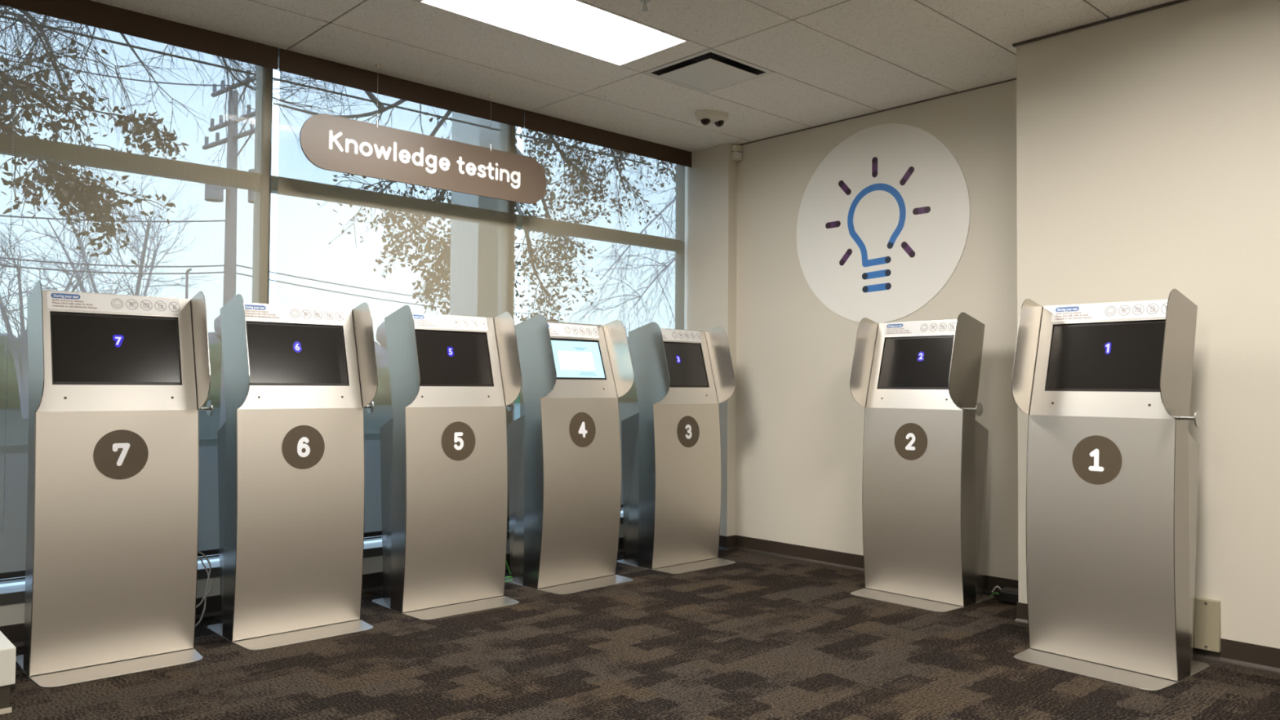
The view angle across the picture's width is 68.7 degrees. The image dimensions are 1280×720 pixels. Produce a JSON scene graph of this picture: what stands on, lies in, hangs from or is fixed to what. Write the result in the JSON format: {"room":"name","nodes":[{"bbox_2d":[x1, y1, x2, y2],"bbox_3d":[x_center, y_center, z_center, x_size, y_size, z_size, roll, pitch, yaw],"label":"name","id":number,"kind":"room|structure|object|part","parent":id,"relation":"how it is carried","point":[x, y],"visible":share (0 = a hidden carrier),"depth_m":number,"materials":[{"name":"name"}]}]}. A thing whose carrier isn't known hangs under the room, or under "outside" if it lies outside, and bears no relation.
{"room":"driver licensing office","nodes":[
{"label":"driver licensing office","id":0,"kind":"room"},
{"bbox_2d":[0,511,622,586],"bbox_3d":[10.699,1.783,17.721,150.000,0.180,1.430,2,-2,-43],"label":"pavement","id":1,"kind":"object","parent":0,"point":[377,540],"depth_m":6.00,"materials":[{"name":"concrete"}]},
{"bbox_2d":[0,509,622,584],"bbox_3d":[6.547,1.942,22.153,150.000,0.240,13.580,2,-2,-43],"label":"ground","id":2,"kind":"structure","parent":0,"point":[375,539],"depth_m":6.29,"materials":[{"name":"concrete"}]},
{"bbox_2d":[271,68,279,124],"bbox_3d":[-6.608,-3.176,12.199,7.572,9.295,4.110,1,-2,-17],"label":"bare tree","id":3,"kind":"object","parent":2,"relation":"on","point":[273,97],"visible":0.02,"depth_m":12.92,"materials":[{"name":"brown plant"}]},
{"bbox_2d":[272,102,523,320],"bbox_3d":[-1.925,-2.805,14.563,7.655,8.740,2.207,2,-2,-43],"label":"oak tree","id":4,"kind":"object","parent":2,"relation":"on","point":[519,211],"visible":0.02,"depth_m":14.47,"materials":[{"name":"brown plant"}]},
{"bbox_2d":[0,524,623,626],"bbox_3d":[-3.011,-0.270,3.821,9.300,3.167,0.180,2,-2,-43],"label":"wall","id":5,"kind":"structure","parent":0,"point":[14,613],"depth_m":4.52,"materials":[{"name":"beige paint"}]},
{"bbox_2d":[0,554,219,604],"bbox_3d":[-2.497,-0.291,4.268,1.544,2.667,0.160,2,-2,-43],"label":"window","id":6,"kind":"structure","parent":5,"relation":"in","point":[11,594],"depth_m":4.06,"materials":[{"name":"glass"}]},
{"bbox_2d":[0,537,623,647],"bbox_3d":[-3.023,1.162,3.647,9.110,0.094,0.016,2,-2,-43],"label":"baseboard","id":7,"kind":"structure","parent":5,"relation":"attached to","point":[14,633],"depth_m":4.54,"materials":[{"name":"brown rubber"}]},
{"bbox_2d":[266,57,509,557],"bbox_3d":[-1.387,-0.256,5.307,1.542,2.667,0.160,2,-2,-43],"label":"window","id":8,"kind":"structure","parent":5,"relation":"in","point":[370,549],"depth_m":4.83,"materials":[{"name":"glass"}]},
{"bbox_3d":[-1.398,-0.256,5.335,1.520,2.665,0.095,2,-2,-43],"label":"frame","id":9,"kind":"part","parent":8,"relation":"part of","materials":[{"name":"white metal"}]},
{"bbox_2d":[275,48,524,537],"bbox_3d":[-1.311,-0.296,5.246,1.512,2.516,0.114,2,-2,-43],"label":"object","id":10,"kind":"structure","parent":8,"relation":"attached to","point":[344,241],"depth_m":5.14,"materials":[{"name":"clear glass"}]},
{"bbox_3d":[-1.388,1.054,5.280,1.520,0.048,0.160,2,-2,-43],"label":"sill","id":11,"kind":"part","parent":8,"relation":"part of","materials":[{"name":"silver metal"}]},
{"bbox_2d":[506,117,623,529],"bbox_3d":[-0.243,-0.220,6.377,1.635,2.667,0.160,2,-2,-43],"label":"window","id":12,"kind":"structure","parent":5,"relation":"in","point":[518,217],"depth_m":5.90,"materials":[{"name":"glass"}]},
{"bbox_3d":[-0.254,-0.220,6.405,1.613,2.665,0.095,2,-2,-43],"label":"frame","id":13,"kind":"part","parent":12,"relation":"part of","materials":[{"name":"white metal"}]},
{"bbox_2d":[520,110,691,507],"bbox_3d":[-0.213,-0.261,6.273,1.478,2.516,0.114,2,-2,-43],"label":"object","id":14,"kind":"structure","parent":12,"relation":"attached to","point":[603,243],"depth_m":6.25,"materials":[{"name":"clear glass"}]},
{"bbox_3d":[-0.690,-0.322,5.808,0.004,2.272,0.004,0,-2,2],"label":"bead chain","id":15,"kind":"part","parent":14,"relation":"part of","materials":[{"name":"metal"}]},
{"bbox_3d":[-0.244,1.089,6.350,1.613,0.048,0.160,2,-2,-43],"label":"sill","id":16,"kind":"part","parent":12,"relation":"part of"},
{"bbox_2d":[90,0,1176,151],"bbox_3d":[-0.481,-1.786,0.081,10.786,0.200,9.674,2,-2,-43],"label":"ceiling","id":17,"kind":"structure","parent":0,"point":[830,60],"depth_m":4.70,"materials":[{"name":"tile"}]},
{"bbox_2d":[0,0,278,579],"bbox_3d":[-2.423,-0.331,4.206,1.518,2.516,0.114,2,-2,-43],"label":"window","id":18,"kind":"structure","parent":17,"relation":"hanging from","point":[135,147],"depth_m":4.27,"materials":[{"name":"clear glass"}]},
{"bbox_3d":[-2.665,-0.384,3.960,0.004,2.272,0.004,0,-2,2],"label":"bead chain","id":19,"kind":"part","parent":18,"relation":"part of","materials":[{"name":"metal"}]},
{"bbox_2d":[299,63,546,204],"bbox_3d":[-1.131,-1.252,5.190,1.533,0.604,0.020,2,-2,-43],"label":"hanging sign","id":20,"kind":"object","parent":17,"relation":"hanging from","point":[329,142],"visible":1,"depth_m":5.10,"materials":[{"name":"brown plastic"}]},
{"bbox_2d":[417,0,688,66],"bbox_3d":[-0.370,-1.608,4.357,1.200,0.078,0.508,2,-2,-43],"label":"ceiling light","id":21,"kind":"object","parent":17,"relation":"attached to","point":[578,26],"visible":0.94,"depth_m":4.54,"materials":[{"name":"white plastic"}]},
{"bbox_2d":[488,0,659,45],"bbox_3d":[-0.370,-1.647,4.358,1.100,0.001,0.358,2,-2,-43],"label":"diffuser","id":22,"kind":"object","parent":21,"relation":"attached to","point":[572,14],"depth_m":4.51,"materials":[{"name":"white plastic"}]},
{"bbox_2d":[640,0,650,11],"bbox_3d":[0.023,-1.552,4.098,0.044,0.046,0.043,2,-2,-43],"label":"sprinkler head","id":23,"kind":"object","parent":17,"relation":"attached to","point":[644,2],"visible":1,"depth_m":4.09},
{"bbox_2d":[642,48,773,93],"bbox_3d":[0.367,-1.595,5.047,0.500,0.128,0.500,2,-2,-43],"label":"ceiling vent","id":24,"kind":"object","parent":17,"relation":"in","point":[710,69],"visible":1,"depth_m":5.06,"materials":[{"name":"white metal"}]},
{"bbox_3d":[0.367,-1.533,5.046,0.372,0.004,0.372,2,-2,-43],"label":"plate","id":25,"kind":"part","parent":24,"relation":"part of","materials":[{"name":"white metal"}]},
{"bbox_2d":[694,109,728,126],"bbox_3d":[0.444,-1.487,5.799,0.216,0.083,0.124,1,-2,-21],"label":"security camera","id":26,"kind":"object","parent":17,"relation":"attached to","point":[707,117],"visible":1,"depth_m":5.75,"materials":[{"name":"white plastic"}]},
{"bbox_2d":[0,549,1279,719],"bbox_3d":[0.148,1.209,0.542,9.500,0.120,9.200,2,-2,-43],"label":"floor","id":27,"kind":"structure","parent":0,"point":[758,636],"depth_m":3.73,"materials":[{"name":"carpet"}]},
{"bbox_2d":[0,631,16,714],"bbox_3d":[-2.776,1.084,3.047,1.148,0.222,0.652,2,-2,-43],"label":"bench","id":28,"kind":"object","parent":27,"relation":"on","point":[7,650],"visible":1,"depth_m":3.19,"materials":[{"name":"white"}]},
{"bbox_2d":[15,280,213,688],"bbox_3d":[-2.136,0.461,3.872,0.656,1.521,0.554,2,-2,-42],"label":"kiosk","id":29,"kind":"object","parent":27,"relation":"on","point":[118,384],"visible":1,"depth_m":3.77,"materials":[{"name":"metal"}]},
{"bbox_3d":[-2.380,0.454,3.665,0.051,1.521,0.477,1,-2,-35],"label":"panel","id":30,"kind":"part","parent":29,"relation":"part of","materials":[{"name":"metal"}]},
{"bbox_2d":[52,298,83,302],"bbox_3d":[-2.307,-0.239,3.780,0.111,0.011,0.003,2,-2,-42],"label":"print","id":31,"kind":"object","parent":29,"relation":"attached to","point":[53,300],"depth_m":3.78,"materials":[{"name":"brown"}]},
{"bbox_2d":[52,301,92,306],"bbox_3d":[-2.293,-0.227,3.788,0.142,0.011,0.003,2,-2,-42],"label":"print","id":32,"kind":"object","parent":29,"relation":"on","point":[54,303],"depth_m":3.79,"materials":[{"name":"brown"}]},
{"bbox_2d":[52,305,97,308],"bbox_3d":[-2.285,-0.216,3.790,0.157,0.008,0.002,2,-2,-42],"label":"print","id":33,"kind":"object","parent":29,"relation":"on","point":[52,305],"depth_m":3.79},
{"bbox_3d":[-2.164,1.218,3.831,0.594,0.004,0.554,2,-2,-42],"label":"plate","id":34,"kind":"part","parent":29,"relation":"part of","materials":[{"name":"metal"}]},
{"bbox_3d":[-2.096,0.709,3.773,0.587,1.007,0.026,2,-2,-42],"label":"panel","id":35,"kind":"part","parent":29,"relation":"part of","materials":[{"name":"metal"}]},
{"bbox_3d":[-2.145,-0.033,3.852,0.581,0.482,0.134,2,-2,-42],"label":"panel","id":36,"kind":"part","parent":29,"relation":"part of","materials":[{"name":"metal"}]},
{"bbox_3d":[-1.950,0.467,4.051,0.477,1.521,0.051,-1,-2,41],"label":"panel","id":37,"kind":"part","parent":29,"relation":"part of","materials":[{"name":"metal"}]},
{"bbox_2d":[195,551,211,626],"bbox_3d":[-2.071,1.054,4.282,0.036,0.356,0.214,-1,-2,36],"label":"power cable","id":38,"kind":"object","parent":27,"relation":"on","point":[198,552],"visible":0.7,"depth_m":4.34,"materials":[{"name":"grey plastic"}]},
{"bbox_2d":[197,557,209,592],"bbox_3d":[-2.072,0.999,4.302,0.187,0.170,0.009,2,-2,-45],"label":"cable","id":39,"kind":"object","parent":27,"relation":"on","point":[201,559],"visible":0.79,"depth_m":4.35,"materials":[{"name":"grey plastic"}]},
{"bbox_2d":[195,578,213,608],"bbox_3d":[-2.046,1.097,4.291,0.016,0.160,0.178,-1,-2,40],"label":"cable","id":40,"kind":"object","parent":27,"relation":"on","point":[211,580],"visible":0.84,"depth_m":4.33,"materials":[{"name":"grey plastic"}]},
{"bbox_2d":[206,293,377,650],"bbox_3d":[-1.581,0.478,4.374,0.656,1.521,0.554,2,-2,-42],"label":"kiosk","id":41,"kind":"object","parent":27,"relation":"on","point":[300,381],"visible":1,"depth_m":4.27,"materials":[{"name":"metal"}]},
{"bbox_3d":[-1.824,0.470,4.165,0.051,1.521,0.477,1,-2,-35],"label":"panel","id":42,"kind":"part","parent":41,"relation":"part of","materials":[{"name":"metal"}]},
{"bbox_2d":[245,312,275,315],"bbox_3d":[-1.737,-0.210,4.288,0.142,0.011,0.003,2,-2,-42],"label":"print","id":43,"kind":"object","parent":41,"relation":"on","point":[246,313],"depth_m":4.29},
{"bbox_2d":[245,315,279,318],"bbox_3d":[-1.730,-0.199,4.290,0.157,0.008,0.002,2,-2,-42],"label":"print","id":44,"kind":"object","parent":41,"relation":"on","point":[246,315],"depth_m":4.29},
{"bbox_3d":[-1.609,1.235,4.333,0.594,0.004,0.554,2,-2,-42],"label":"plate","id":45,"kind":"part","parent":41,"relation":"part of","materials":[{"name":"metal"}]},
{"bbox_3d":[-1.541,0.726,4.275,0.587,1.007,0.026,2,-2,-42],"label":"panel","id":46,"kind":"part","parent":41,"relation":"part of","materials":[{"name":"metal"}]},
{"bbox_3d":[-1.590,-0.017,4.354,0.581,0.482,0.134,2,-2,-42],"label":"panel","id":47,"kind":"part","parent":41,"relation":"part of","materials":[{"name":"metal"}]},
{"bbox_3d":[-1.397,0.484,4.554,0.477,1.521,0.051,-1,-2,40],"label":"panel","id":48,"kind":"part","parent":41,"relation":"part of","materials":[{"name":"metal"}]},
{"bbox_2d":[372,305,521,619],"bbox_3d":[-0.973,0.496,4.900,0.656,1.521,0.554,2,-2,-41],"label":"kiosk","id":49,"kind":"object","parent":27,"relation":"on","point":[454,379],"visible":1,"depth_m":4.80,"materials":[{"name":"metal"}]},
{"bbox_3d":[-1.219,0.489,4.696,0.051,1.521,0.477,1,-2,-34],"label":"panel","id":50,"kind":"part","parent":49,"relation":"part of","materials":[{"name":"metal"}]},
{"bbox_3d":[-1.001,1.253,4.860,0.594,0.004,0.554,2,-2,-41],"label":"plate","id":51,"kind":"part","parent":49,"relation":"part of","materials":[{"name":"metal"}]},
{"bbox_3d":[-0.934,0.744,4.801,0.587,1.007,0.026,2,-2,-41],"label":"panel","id":52,"kind":"part","parent":49,"relation":"part of","materials":[{"name":"metal"}]},
{"bbox_3d":[-0.982,0.002,4.881,0.581,0.482,0.134,2,-2,-41],"label":"panel","id":53,"kind":"part","parent":49,"relation":"part of","materials":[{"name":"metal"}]},
{"bbox_3d":[-0.786,0.502,5.078,0.477,1.521,0.051,-1,-2,41],"label":"panel","id":54,"kind":"part","parent":49,"relation":"part of","materials":[{"name":"metal"}]},
{"bbox_2d":[505,314,634,594],"bbox_3d":[-0.409,0.514,5.442,0.594,1.521,0.554,2,-2,-45],"label":"kiosk","id":55,"kind":"object","parent":27,"relation":"on","point":[564,454],"visible":0.99,"depth_m":5.33,"materials":[{"name":"metal"}]},
{"bbox_3d":[-0.620,0.507,5.245,0.051,1.521,0.477,2,-2,-37],"label":"panel","id":56,"kind":"part","parent":55,"relation":"part of","materials":[{"name":"metal"}]},
{"bbox_3d":[-0.414,1.272,5.422,0.594,0.004,0.554,2,-2,-45],"label":"plate","id":57,"kind":"part","parent":55,"relation":"part of","materials":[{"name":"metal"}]},
{"bbox_3d":[-0.370,0.004,5.466,0.265,0.109,0.035,2,-2,-45],"label":"page panel","id":58,"kind":"part","parent":55,"relation":"part of","materials":[{"name":"white glass"}]},
{"bbox_3d":[-0.390,-0.001,5.441,0.581,0.441,0.144,2,-2,-45],"label":"panel","id":59,"kind":"part","parent":55,"relation":"part of","materials":[{"name":"metal"}]},
{"bbox_3d":[-0.336,0.741,5.361,0.587,1.048,0.044,2,-2,-45],"label":"panel","id":60,"kind":"part","parent":55,"relation":"part of","materials":[{"name":"metal"}]},
{"bbox_3d":[-0.210,0.521,5.652,0.477,1.521,0.051,-1,-2,38],"label":"panel","id":61,"kind":"part","parent":55,"relation":"part of","materials":[{"name":"metal"}]},
{"bbox_2d":[617,321,735,573],"bbox_3d":[0.241,0.533,6.013,0.594,1.521,0.554,2,-2,-42],"label":"kiosk","id":62,"kind":"object","parent":27,"relation":"on","point":[672,462],"visible":1,"depth_m":5.92,"materials":[{"name":"metal"}]},
{"bbox_3d":[0.021,0.527,5.826,0.051,1.521,0.477,1,-2,-35],"label":"panel","id":63,"kind":"part","parent":62,"relation":"part of","materials":[{"name":"metal"}]},
{"bbox_3d":[0.236,1.291,5.993,0.594,0.004,0.554,2,-2,-42],"label":"plate","id":64,"kind":"part","parent":62,"relation":"part of","materials":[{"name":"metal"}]},
{"bbox_3d":[0.304,0.782,5.935,0.587,1.007,0.026,2,-2,-42],"label":"panel","id":65,"kind":"part","parent":62,"relation":"part of","materials":[{"name":"metal"}]},
{"bbox_3d":[0.255,0.040,6.014,0.581,0.482,0.134,2,-2,-42],"label":"panel","id":66,"kind":"part","parent":62,"relation":"part of","materials":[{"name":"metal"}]},
{"bbox_3d":[0.449,0.540,6.214,0.477,1.521,0.051,-1,-2,40],"label":"panel","id":67,"kind":"part","parent":62,"relation":"part of","materials":[{"name":"metal"}]},
{"bbox_2d":[849,311,994,612],"bbox_3d":[1.548,0.517,5.082,0.554,1.521,0.656,2,-2,-43],"label":"kiosk","id":68,"kind":"object","parent":27,"relation":"on","point":[925,450],"visible":1,"depth_m":5.01,"materials":[{"name":"metal"}]},
{"bbox_3d":[1.337,0.522,5.322,0.477,1.521,0.051,1,-2,-36],"label":"panel","id":69,"kind":"part","parent":68,"relation":"part of","materials":[{"name":"metal"}]},
{"bbox_3d":[1.455,0.766,5.032,0.026,1.007,0.587,2,-2,-43],"label":"panel","id":70,"kind":"part","parent":68,"relation":"part of","materials":[{"name":"metal"}]},
{"bbox_3d":[1.518,0.024,5.106,0.134,0.482,0.581,2,-2,-43],"label":"panel","id":71,"kind":"part","parent":68,"relation":"part of","materials":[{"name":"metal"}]},
{"bbox_3d":[1.522,1.276,5.084,0.554,0.004,0.594,2,-2,-43],"label":"plate","id":72,"kind":"part","parent":68,"relation":"part of","materials":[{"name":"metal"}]},
{"bbox_3d":[1.731,0.514,4.899,0.051,1.521,0.477,-1,-2,40],"label":"panel","id":73,"kind":"part","parent":68,"relation":"part of","materials":[{"name":"metal"}]},
{"bbox_2d":[990,586,1018,604],"bbox_3d":[1.990,1.235,4.903,0.307,0.076,0.110,-1,-2,39],"label":"power adapter","id":74,"kind":"object","parent":27,"relation":"on","point":[1006,594],"visible":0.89,"depth_m":4.90,"materials":[{"name":"black plastic"}]},
{"bbox_2d":[1011,288,1209,690],"bbox_3d":[1.966,0.488,3.879,0.554,1.521,0.656,2,-2,-41],"label":"kiosk","id":75,"kind":"object","parent":27,"relation":"on","point":[1104,389],"visible":1,"depth_m":3.81,"materials":[{"name":"metal"}]},
{"bbox_3d":[1.765,0.494,4.128,0.477,1.521,0.051,1,-2,-33],"label":"panel","id":76,"kind":"part","parent":75,"relation":"part of","materials":[{"name":"metal"}]},
{"bbox_2d":[1055,313,1088,317],"bbox_3d":[1.872,-0.192,4.061,0.003,0.011,0.142,2,-2,-40],"label":"print","id":77,"kind":"object","parent":75,"relation":"on","point":[1057,315],"depth_m":4.06,"materials":[{"name":"brown"}]},
{"bbox_2d":[1055,316,1091,319],"bbox_3d":[1.874,-0.181,4.053,0.002,0.008,0.157,2,-2,-40],"label":"print","id":78,"kind":"object","parent":75,"relation":"on","point":[1087,317],"depth_m":4.05},
{"bbox_3d":[1.871,0.737,3.833,0.026,1.007,0.587,2,-2,-41],"label":"panel","id":79,"kind":"part","parent":75,"relation":"part of","materials":[{"name":"metal"}]},
{"bbox_3d":[1.937,-0.005,3.905,0.134,0.482,0.581,2,-2,-41],"label":"panel","id":80,"kind":"part","parent":75,"relation":"part of","materials":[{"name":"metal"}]},
{"bbox_3d":[1.940,1.247,3.882,0.554,0.004,0.594,2,-2,-41],"label":"plate","id":81,"kind":"part","parent":75,"relation":"part of","materials":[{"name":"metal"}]},
{"bbox_3d":[2.140,0.484,3.689,0.051,1.521,0.477,-1,-2,42],"label":"panel","id":82,"kind":"part","parent":75,"relation":"part of","materials":[{"name":"metal"}]},
{"bbox_2d":[684,142,737,536],"bbox_3d":[0.539,-0.094,6.748,0.270,3.017,0.485,2,-2,-43],"label":"wall","id":83,"kind":"structure","parent":0,"point":[711,180],"depth_m":6.57,"materials":[{"name":"beige paint"}]},
{"bbox_2d":[735,77,1017,580],"bbox_3d":[1.476,-0.112,5.814,0.180,3.017,3.040,2,-2,-43],"label":"wall","id":84,"kind":"structure","parent":0,"point":[800,424],"depth_m":5.97,"materials":[{"name":"beige paint"}]},
{"bbox_2d":[731,144,742,161],"bbox_3d":[0.674,-1.445,6.532,0.068,0.105,0.050,2,-2,-43],"label":"sensor","id":85,"kind":"object","parent":84,"relation":"attached to","point":[736,149],"visible":1,"depth_m":6.51,"materials":[{"name":"white plastic"}]},
{"bbox_2d":[738,78,1016,145],"bbox_3d":[1.446,-1.519,5.758,0.012,0.005,2.240,2,-2,-43],"label":"trim","id":86,"kind":"structure","parent":84,"relation":"attached to","point":[1014,78],"depth_m":5.69,"materials":[{"name":"brown"}]},
{"bbox_2d":[796,123,969,323],"bbox_3d":[1.447,-0.831,5.732,0.005,1.216,1.216,2,-2,-43],"label":"wall sign","id":87,"kind":"object","parent":84,"relation":"attached to","point":[883,222],"visible":1,"depth_m":5.70,"materials":[{"name":"white plastic"}]},
{"bbox_2d":[718,534,1279,673],"bbox_3d":[3.263,1.197,3.350,0.516,0.094,9.040,2,-2,-43],"label":"baseboard","id":88,"kind":"structure","parent":84,"relation":"attached to","point":[815,555],"depth_m":5.15,"materials":[{"name":"brown rubber"}]},
{"bbox_2d":[1016,0,1279,648],"bbox_3d":[4.194,-0.184,2.413,0.500,3.017,6.360,2,-2,-43],"label":"wall","id":89,"kind":"structure","parent":0,"point":[1148,143],"depth_m":4.00,"materials":[{"name":"beige paint"}]},
{"bbox_2d":[1012,0,1189,47],"bbox_3d":[4.014,-1.592,2.282,0.026,0.009,6.372,2,-2,-43],"label":"trim","id":90,"kind":"structure","parent":89,"relation":"attached to","point":[1173,2],"depth_m":4.30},
{"bbox_2d":[1193,596,1221,652],"bbox_3d":[2.375,1.108,3.924,0.032,0.210,0.094,2,-2,-43],"label":"outlet box","id":91,"kind":"object","parent":89,"relation":"attached to","point":[1207,623],"visible":0.94,"depth_m":3.91,"materials":[{"name":"beige"}]},
{"label":"outside","id":92,"kind":"structure","parent":0,"visible":0},
{"bbox_2d":[514,403,519,420],"bbox_3d":[-37.017,3.448,90.617,180.000,0.260,145.650,2,-2,-43],"label":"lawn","id":93,"kind":"structure","parent":92,"point":[517,406],"depth_m":40.55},
{"bbox_2d":[514,393,519,403],"bbox_3d":[-5.001,1.077,61.509,85.671,3.394,3.937,2,-2,-43],"label":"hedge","id":94,"kind":"object","parent":93,"relation":"on","point":[517,400],"visible":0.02,"depth_m":57.20,"materials":[{"name":"green plant"}]}
]}

